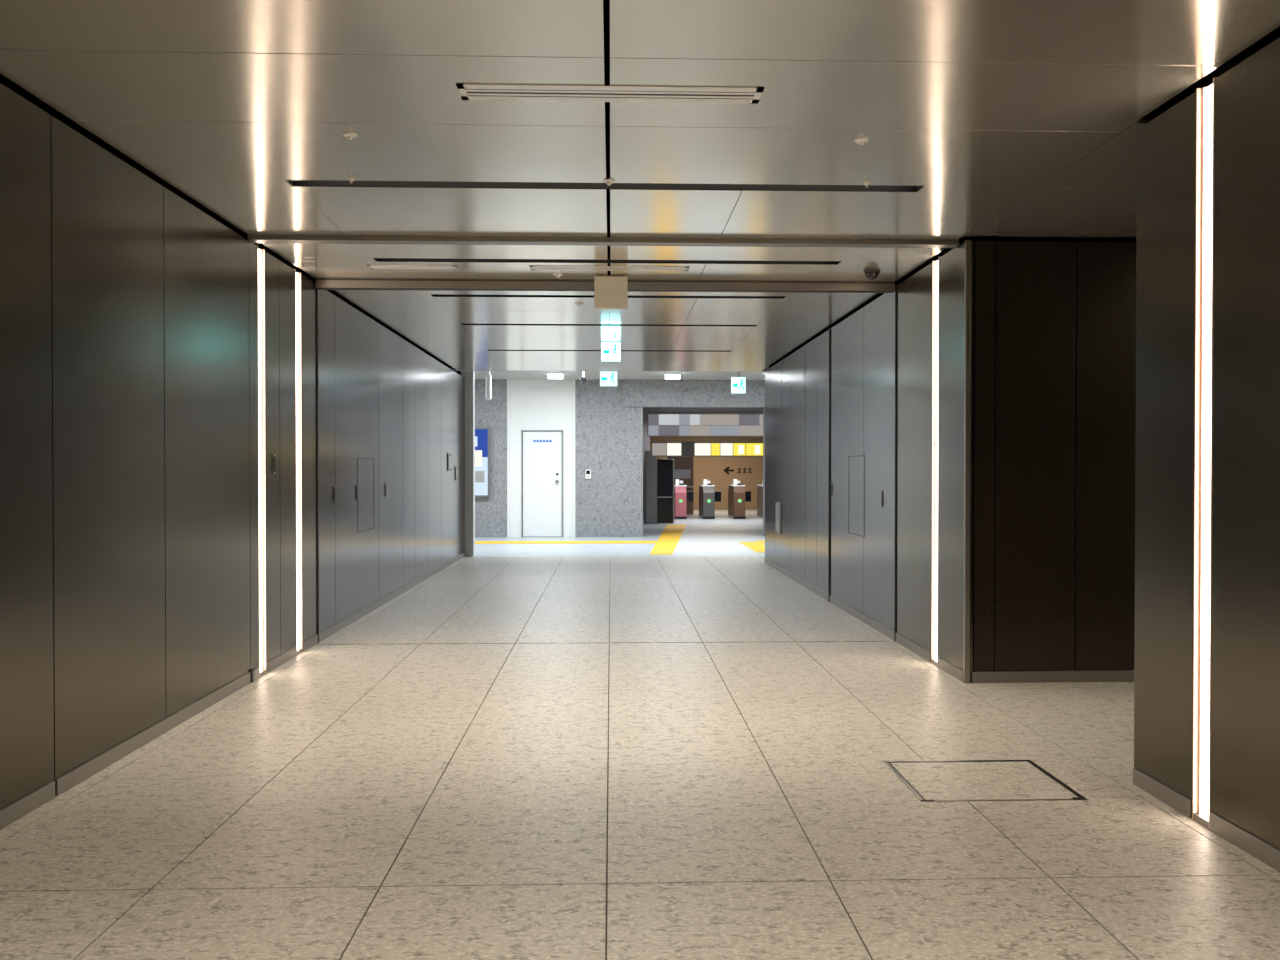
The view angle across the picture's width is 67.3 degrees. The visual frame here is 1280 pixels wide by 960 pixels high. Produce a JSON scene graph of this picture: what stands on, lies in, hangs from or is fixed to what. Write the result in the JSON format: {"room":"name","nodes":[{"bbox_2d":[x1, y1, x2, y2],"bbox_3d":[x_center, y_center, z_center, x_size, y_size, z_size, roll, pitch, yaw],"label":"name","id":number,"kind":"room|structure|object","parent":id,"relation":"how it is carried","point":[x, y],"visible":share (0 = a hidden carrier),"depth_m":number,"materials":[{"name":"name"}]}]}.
{"room":"railway station","nodes":[
{"label":"railway station","id":0,"kind":"room"},
{"bbox_2d":[0,73,464,808],"bbox_3d":[-2.804,-0.407,6.090,0.302,3.600,20.350,0,1,-2],"label":"wall","id":1,"kind":"structure","parent":0,"point":[129,534],"depth_m":5.27,"materials":[{"name":"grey metal"}]},
{"bbox_2d":[0,552,464,829],"bbox_3d":[-2.677,1.355,6.110,0.056,0.076,20.344,0,1,-2],"label":"baseboard","id":2,"kind":"structure","parent":1,"relation":"attached to","point":[16,810],"depth_m":5.26,"materials":[{"name":"grey metal"}]},
{"bbox_2d":[256,245,265,676],"bbox_3d":[-2.702,-0.129,6.806,0.050,3.030,0.138,0,1,-2],"label":"light strip","id":3,"kind":"object","parent":1,"relation":"attached to","point":[260,252],"visible":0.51,"depth_m":6.85,"materials":[{"name":"white plastic"}]},
{"bbox_2d":[272,454,275,473],"bbox_3d":[-2.679,-0.116,7.042,0.010,0.140,0.060,0,1,-2],"label":"door pull","id":4,"kind":"object","parent":1,"relation":"attached to","point":[273,456],"visible":1,"depth_m":7.02,"materials":[{"name":"metal"}]},
{"bbox_2d":[249,289,318,682],"bbox_3d":[-2.692,-0.129,7.327,0.022,3.020,1.528,0,1,-2],"label":"trim","id":5,"kind":"structure","parent":1,"relation":"attached to","point":[251,671],"depth_m":8.07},
{"bbox_2d":[294,269,301,654],"bbox_3d":[-2.726,-0.137,7.610,0.050,3.030,0.138,0,1,-2],"label":"light strip","id":6,"kind":"object","parent":1,"relation":"attached to","point":[297,275],"visible":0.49,"depth_m":7.66,"materials":[{"name":"white plastic"}]},
{"bbox_2d":[333,486,334,502],"bbox_3d":[-2.724,0.129,8.563,0.010,0.150,0.040,0,1,-2],"label":"door pull","id":7,"kind":"object","parent":1,"relation":"attached to","point":[333,486],"visible":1,"depth_m":8.55,"materials":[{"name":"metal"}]},
{"bbox_2d":[447,453,452,470],"bbox_3d":[-2.907,-0.274,14.717,0.016,0.270,0.400,0,1,-2],"label":"wall control plate","id":8,"kind":"object","parent":1,"relation":"attached to","point":[449,455],"visible":1,"depth_m":14.64,"materials":[{"name":"metal"}]},
{"bbox_2d":[455,467,457,479],"bbox_3d":[-2.926,-0.104,15.318,0.016,0.220,0.200,0,1,-2],"label":"wall control plate","id":9,"kind":"object","parent":1,"relation":"attached to","point":[456,468],"visible":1,"depth_m":15.27,"materials":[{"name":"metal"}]},
{"bbox_2d":[248,235,958,247],"bbox_3d":[-0.226,-1.645,6.631,4.870,0.035,0.100,0,1,-2],"label":"ceiling beam","id":10,"kind":"structure","parent":1,"relation":"attached to","point":[294,239],"depth_m":6.61,"materials":[{"name":"grey metal"}]},
{"bbox_2d":[452,366,768,379],"bbox_3d":[0.435,-2.026,18.703,16.000,0.500,6.600,0,1,-2],"label":"ceiling beam","id":11,"kind":"structure","parent":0,"point":[511,375],"depth_m":20.14,"materials":[{"name":"grey metal"}]},
{"bbox_2d":[547,372,563,378],"bbox_3d":[-1.721,-2.124,19.538,0.340,0.120,0.180,0,1,-2],"label":"ceiling lamp","id":12,"kind":"object","parent":11,"relation":"attached to","point":[551,375],"depth_m":19.47,"materials":[{"name":"white plastic"}]},
{"bbox_2d":[664,372,680,378],"bbox_3d":[0.668,-2.125,19.610,0.340,0.120,0.180,0,1,-2],"label":"ceiling lamp","id":13,"kind":"object","parent":11,"relation":"attached to","point":[668,375],"depth_m":19.54,"materials":[{"name":"white plastic"}]},
{"bbox_2d":[475,379,764,536],"bbox_3d":[0.359,-0.475,21.237,16.000,3.450,0.360,0,1,-2],"label":"wall","id":14,"kind":"structure","parent":0,"point":[608,420],"depth_m":21.07,"materials":[{"name":"stone"}]},
{"bbox_2d":[475,427,489,496],"bbox_3d":[-3.504,-0.387,20.939,0.460,1.520,0.108,0,1,-2],"label":"poster","id":15,"kind":"object","parent":14,"relation":"attached to","point":[482,434],"visible":0.66,"depth_m":20.89,"materials":[{"name":"paper"}]},
{"bbox_2d":[507,379,574,536],"bbox_3d":[-2.166,-0.475,21.181,1.490,3.450,0.320,0,1,-2],"label":"door surround","id":16,"kind":"object","parent":14,"relation":"attached to","point":[531,404],"depth_m":21.05,"materials":[{"name":"white paint"}]},
{"bbox_2d":[521,430,562,536],"bbox_3d":[-2.142,0.081,21.072,0.910,2.340,0.150,0,1,-2],"label":"door","id":17,"kind":"structure","parent":14,"relation":"in","point":[541,452],"depth_m":21.07,"materials":[{"name":"white paint"}]},
{"bbox_2d":[585,470,590,478],"bbox_3d":[-1.136,-0.128,21.055,0.120,0.200,0.036,0,1,-2],"label":"intercom","id":18,"kind":"object","parent":14,"relation":"attached to","point":[587,472],"visible":1,"depth_m":21.04,"materials":[{"name":"white paint"}]},
{"bbox_2d":[0,509,1279,959],"bbox_3d":[0.504,1.370,16.436,16.000,0.150,41.200,0,1,-2],"label":"floor","id":19,"kind":"structure","parent":0,"point":[564,790],"depth_m":4.12,"materials":[{"name":"stone"}]},
{"bbox_2d":[461,371,474,555],"bbox_3d":[-2.961,-0.429,16.370,0.270,3.450,0.190,0,1,-2],"label":"column","id":20,"kind":"structure","parent":19,"relation":"on","point":[469,376],"depth_m":16.28,"materials":[{"name":"grey metal"}]},
{"bbox_2d":[328,641,885,644],"bbox_3d":[-0.260,1.378,8.107,4.700,0.012,0.012,0,1,-2],"label":"trim","id":21,"kind":"structure","parent":19,"relation":"in","point":[800,641],"depth_m":8.12,"materials":[{"name":"grey metal"}]},
{"bbox_2d":[475,525,764,554],"bbox_3d":[0.410,1.262,19.559,13.480,0.009,9.708,0,1,-37],"label":"tactile paving","id":22,"kind":"object","parent":19,"relation":"on","point":[668,540],"visible":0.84,"depth_m":19.37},
{"bbox_2d":[645,451,673,522],"bbox_3d":[0.551,0.194,27.132,0.780,2.000,1.000,0,1,-2],"label":"ticket machine","id":23,"kind":"object","parent":19,"relation":"on","point":[659,473],"visible":0.94,"depth_m":26.71,"materials":[{"name":"metal"}]},
{"bbox_2d":[667,457,693,513],"bbox_3d":[1.353,-0.053,32.206,0.850,2.400,0.500,0,1,-2],"label":"wall panel","id":24,"kind":"object","parent":19,"relation":"on","point":[683,466],"depth_m":32.06,"materials":[{"name":"brown wood"}]},
{"bbox_2d":[674,479,693,518],"bbox_3d":[1.333,0.571,29.660,0.646,1.200,1.520,0,1,-2],"label":"gate","id":25,"kind":"object","parent":19,"relation":"on","point":[681,496],"visible":0.94,"depth_m":28.91,"materials":[{"name":"pink metal"}]},
{"bbox_2d":[698,479,720,518],"bbox_3d":[2.182,0.570,29.686,0.646,1.200,1.520,0,1,-2],"label":"gate","id":26,"kind":"object","parent":19,"relation":"on","point":[708,496],"visible":1,"depth_m":28.94,"materials":[{"name":"grey metal"}]},
{"bbox_2d":[728,479,750,518],"bbox_3d":[3.112,0.570,29.714,0.646,1.200,1.520,0,1,-2],"label":"gate","id":27,"kind":"object","parent":19,"relation":"on","point":[737,495],"visible":1,"depth_m":29.05,"materials":[{"name":"brown metal"}]},
{"bbox_2d":[757,485,762,517],"bbox_3d":[4.031,0.570,29.742,0.646,1.200,1.520,0,1,-2],"label":"gate","id":28,"kind":"object","parent":19,"relation":"on","point":[760,487],"visible":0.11,"depth_m":29.77,"materials":[{"name":"brown metal"}]},
{"bbox_2d":[884,760,1087,801],"bbox_3d":[1.595,1.409,4.516,0.740,0.007,0.585,0,1,-2],"label":"access hatch","id":29,"kind":"object","parent":19,"relation":"on","point":[942,780],"visible":1,"depth_m":4.50,"materials":[{"name":"stone"}]},
{"bbox_2d":[0,0,1279,370],"bbox_3d":[1.545,-1.803,5.633,8.970,0.299,19.599,0,1,-2],"label":"ceiling","id":30,"kind":"structure","parent":0,"point":[987,118],"depth_m":4.58,"materials":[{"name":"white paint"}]},
{"bbox_2d":[342,132,356,139],"bbox_3d":[-1.379,-1.630,4.565,0.068,0.026,0.068,0,1,-2],"label":"smoke detector","id":31,"kind":"object","parent":30,"relation":"attached to","point":[349,135],"visible":1,"depth_m":4.55,"materials":[{"name":"white plastic"}]},
{"bbox_2d":[366,265,458,268],"bbox_3d":[-1.779,-1.669,7.534,0.700,0.003,0.120,0,1,-2],"label":"ceiling vent","id":32,"kind":"object","parent":30,"relation":"in","point":[369,266],"visible":1,"depth_m":7.54,"materials":[{"name":"grey metal"}]},
{"bbox_2d":[485,371,491,399],"bbox_3d":[-2.822,-1.829,17.907,0.120,0.680,0.120,0,1,-2],"label":"speaker","id":33,"kind":"object","parent":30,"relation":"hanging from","point":[488,382],"visible":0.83,"depth_m":17.86},
{"bbox_2d":[553,273,562,277],"bbox_3d":[-0.667,-1.660,7.818,0.080,0.026,0.080,0,1,-2],"label":"smoke detector","id":34,"kind":"object","parent":30,"relation":"attached to","point":[557,275],"visible":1,"depth_m":7.80,"materials":[{"name":"white plastic"}]},
{"bbox_2d":[580,372,585,383],"bbox_3d":[-1.091,-2.022,18.557,0.110,0.305,0.300,0,1,-2],"label":"security camera","id":35,"kind":"object","parent":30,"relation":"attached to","point":[583,379],"visible":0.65,"depth_m":18.41,"materials":[{"name":"white paint"}]},
{"bbox_2d":[316,279,894,292],"bbox_3d":[-0.272,-1.636,8.153,4.860,0.079,0.175,0,1,-2],"label":"ceiling beam","id":36,"kind":"structure","parent":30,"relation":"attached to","point":[321,284],"depth_m":8.07,"materials":[{"name":"grey metal"}]},
{"bbox_2d":[600,372,617,386],"bbox_3d":[-0.554,-1.905,16.995,0.320,0.510,0.057,0,1,-2],"label":"exit sign","id":37,"kind":"object","parent":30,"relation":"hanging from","point":[607,379],"visible":0.85,"depth_m":16.97,"materials":[{"name":"white paint"}]},
{"bbox_2d":[603,179,614,185],"bbox_3d":[-0.170,-1.636,5.292,0.064,0.026,0.064,0,1,-2],"label":"smoke detector","id":38,"kind":"object","parent":30,"relation":"attached to","point":[608,181],"visible":1,"depth_m":5.28,"materials":[{"name":"white plastic"}]},
{"bbox_2d":[530,266,688,270],"bbox_3d":[-0.239,-1.669,7.581,1.250,0.003,0.150,0,1,-2],"label":"ceiling vent","id":39,"kind":"object","parent":30,"relation":"in","point":[595,268],"visible":1,"depth_m":7.58,"materials":[{"name":"grey metal"}]},
{"bbox_2d":[456,84,763,103],"bbox_3d":[-0.123,-1.636,4.073,1.280,0.003,0.170,0,1,-2],"label":"ceiling light","id":40,"kind":"object","parent":30,"relation":"in","point":[479,92],"visible":1,"depth_m":4.08,"materials":[{"name":"white metal"}]},
{"bbox_2d":[594,275,626,308],"bbox_3d":[-0.238,-1.539,7.879,0.270,0.269,0.074,0,1,-2],"label":"box","id":41,"kind":"object","parent":30,"relation":"hanging from","point":[610,291],"visible":1,"depth_m":7.84,"materials":[{"name":"beige plastic"}]},
{"bbox_2d":[601,342,620,361],"bbox_3d":[-0.360,-1.586,11.902,0.250,0.250,0.057,0,1,-2],"label":"exit sign","id":42,"kind":"object","parent":30,"relation":"hanging from","point":[610,351],"visible":1,"depth_m":11.88,"materials":[{"name":"white paint"}]},
{"bbox_2d":[731,372,745,393],"bbox_3d":[1.855,-1.895,18.069,0.270,0.550,0.057,0,1,-2],"label":"exit sign","id":43,"kind":"object","parent":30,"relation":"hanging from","point":[738,384],"visible":0.96,"depth_m":18.04,"materials":[{"name":"white paint"}]},
{"bbox_2d":[854,137,868,144],"bbox_3d":[1.070,-1.630,4.639,0.068,0.026,0.068,0,1,-2],"label":"smoke detector","id":44,"kind":"object","parent":30,"relation":"attached to","point":[861,140],"visible":1,"depth_m":4.62,"materials":[{"name":"white plastic"}]},
{"bbox_2d":[863,269,879,279],"bbox_3d":[1.849,-1.635,7.664,0.130,0.073,0.130,0,1,-2],"label":"dome security camera","id":45,"kind":"object","parent":30,"relation":"attached to","point":[871,274],"visible":1,"depth_m":7.62,"materials":[{"name":"black plastic"}]},
{"bbox_2d":[557,421,762,520],"bbox_3d":[3.029,-0.272,28.903,10.200,2.900,14.800,0,1,-2],"label":"wall","id":46,"kind":"structure","parent":0,"point":[711,469],"depth_m":36.11,"materials":[{"name":"brown wood"}]},
{"bbox_2d":[723,467,751,473],"bbox_3d":[3.666,-0.360,36.115,1.070,0.280,0.020,0,1,-2],"label":"arrow sign","id":47,"kind":"object","parent":46,"relation":"attached to","point":[727,472],"visible":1,"depth_m":36.10,"materials":[{"name":"black paint"}]},
{"bbox_2d":[643,408,762,420],"bbox_3d":[3.129,-1.772,28.892,10.000,0.100,14.800,0,1,-2],"label":"ceiling","id":48,"kind":"structure","parent":0,"point":[646,411],"depth_m":23.44,"materials":[{"name":"black metal"}]},
{"bbox_2d":[647,414,762,436],"bbox_3d":[1.834,-1.354,23.744,3.300,0.560,0.220,0,1,-2],"label":"overhead sign","id":49,"kind":"object","parent":48,"relation":"hanging from","point":[658,425],"visible":0.84,"depth_m":23.63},
{"bbox_2d":[651,437,762,456],"bbox_3d":[2.012,-1.166,26.108,3.400,1.060,0.150,0,1,-2],"label":"overhead sign","id":50,"kind":"object","parent":48,"relation":"hanging from","point":[666,448],"visible":0.81,"depth_m":26.05,"materials":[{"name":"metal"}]},
{"bbox_2d":[765,235,1004,670],"bbox_3d":[2.242,-0.452,10.848,0.302,3.600,8.542,0,1,-2],"label":"wall","id":51,"kind":"structure","parent":0,"point":[862,341],"depth_m":8.60,"materials":[{"name":"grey metal"}]},
{"bbox_2d":[776,502,780,533],"bbox_3d":[1.994,0.544,13.872,0.016,0.450,0.400,0,1,-2],"label":"wall control plate","id":52,"kind":"object","parent":51,"relation":"attached to","point":[778,504],"visible":1,"depth_m":13.80,"materials":[{"name":"metal"}]},
{"bbox_2d":[828,329,829,601],"bbox_3d":[2.099,-0.160,10.630,0.022,3.020,0.035,0,1,-2],"label":"trim","id":53,"kind":"structure","parent":51,"relation":"attached to","point":[829,329],"depth_m":10.62,"materials":[{"name":"black metal"}]},
{"bbox_2d":[881,491,882,506],"bbox_3d":[2.157,0.169,8.571,0.010,0.150,0.040,0,1,-2],"label":"door pull","id":54,"kind":"object","parent":51,"relation":"attached to","point":[881,491],"visible":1,"depth_m":8.56,"materials":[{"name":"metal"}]},
{"bbox_2d":[894,285,896,641],"bbox_3d":[2.175,-0.137,8.158,0.020,3.020,0.020,0,1,-2],"label":"trim","id":55,"kind":"structure","parent":51,"relation":"attached to","point":[895,632],"depth_m":8.15,"materials":[{"name":"black metal"}]},
{"bbox_2d":[931,257,939,665],"bbox_3d":[2.229,-0.133,7.180,0.050,3.030,0.138,0,1,-2],"label":"light strip","id":56,"kind":"object","parent":51,"relation":"attached to","point":[935,285],"visible":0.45,"depth_m":7.23,"materials":[{"name":"white plastic"}]},
{"bbox_2d":[963,240,970,682],"bbox_3d":[2.235,-0.122,6.564,0.036,3.020,0.030,0,1,-2],"label":"trim","id":57,"kind":"structure","parent":51,"relation":"attached to","point":[967,277],"depth_m":6.55,"materials":[{"name":"grey metal"}]},
{"bbox_2d":[764,558,1279,871],"bbox_3d":[2.274,1.359,5.609,0.056,0.076,19.044,0,1,-2],"label":"baseboard","id":58,"kind":"structure","parent":51,"relation":"attached to","point":[1255,846],"depth_m":4.23,"materials":[{"name":"grey metal"}]},
{"bbox_2d":[973,237,1135,670],"bbox_3d":[4.041,-0.414,6.776,3.512,3.600,0.300,0,1,-2],"label":"wall","id":59,"kind":"structure","parent":0,"point":[1054,430],"depth_m":6.59,"materials":[{"name":"brown metal"}]},
{"bbox_2d":[971,670,1133,682],"bbox_3d":[4.037,1.349,6.647,3.530,0.076,0.050,0,1,-2],"label":"baseboard","id":60,"kind":"structure","parent":59,"relation":"attached to","point":[1019,676],"depth_m":6.59,"materials":[{"name":"grey metal"}]},
{"bbox_2d":[1134,26,1279,848],"bbox_3d":[4.202,-0.353,0.309,3.580,3.600,8.370,0,1,-2],"label":"wall","id":61,"kind":"structure","parent":0,"point":[1245,673],"depth_m":3.79,"materials":[{"name":"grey metal"}]},
{"bbox_2d":[1192,77,1217,828],"bbox_3d":[2.327,-0.102,3.931,0.050,3.030,0.118,0,1,-2],"label":"light strip","id":62,"kind":"object","parent":61,"relation":"attached to","point":[1205,96],"visible":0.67,"depth_m":3.95,"materials":[{"name":"white plastic"}]}
]}

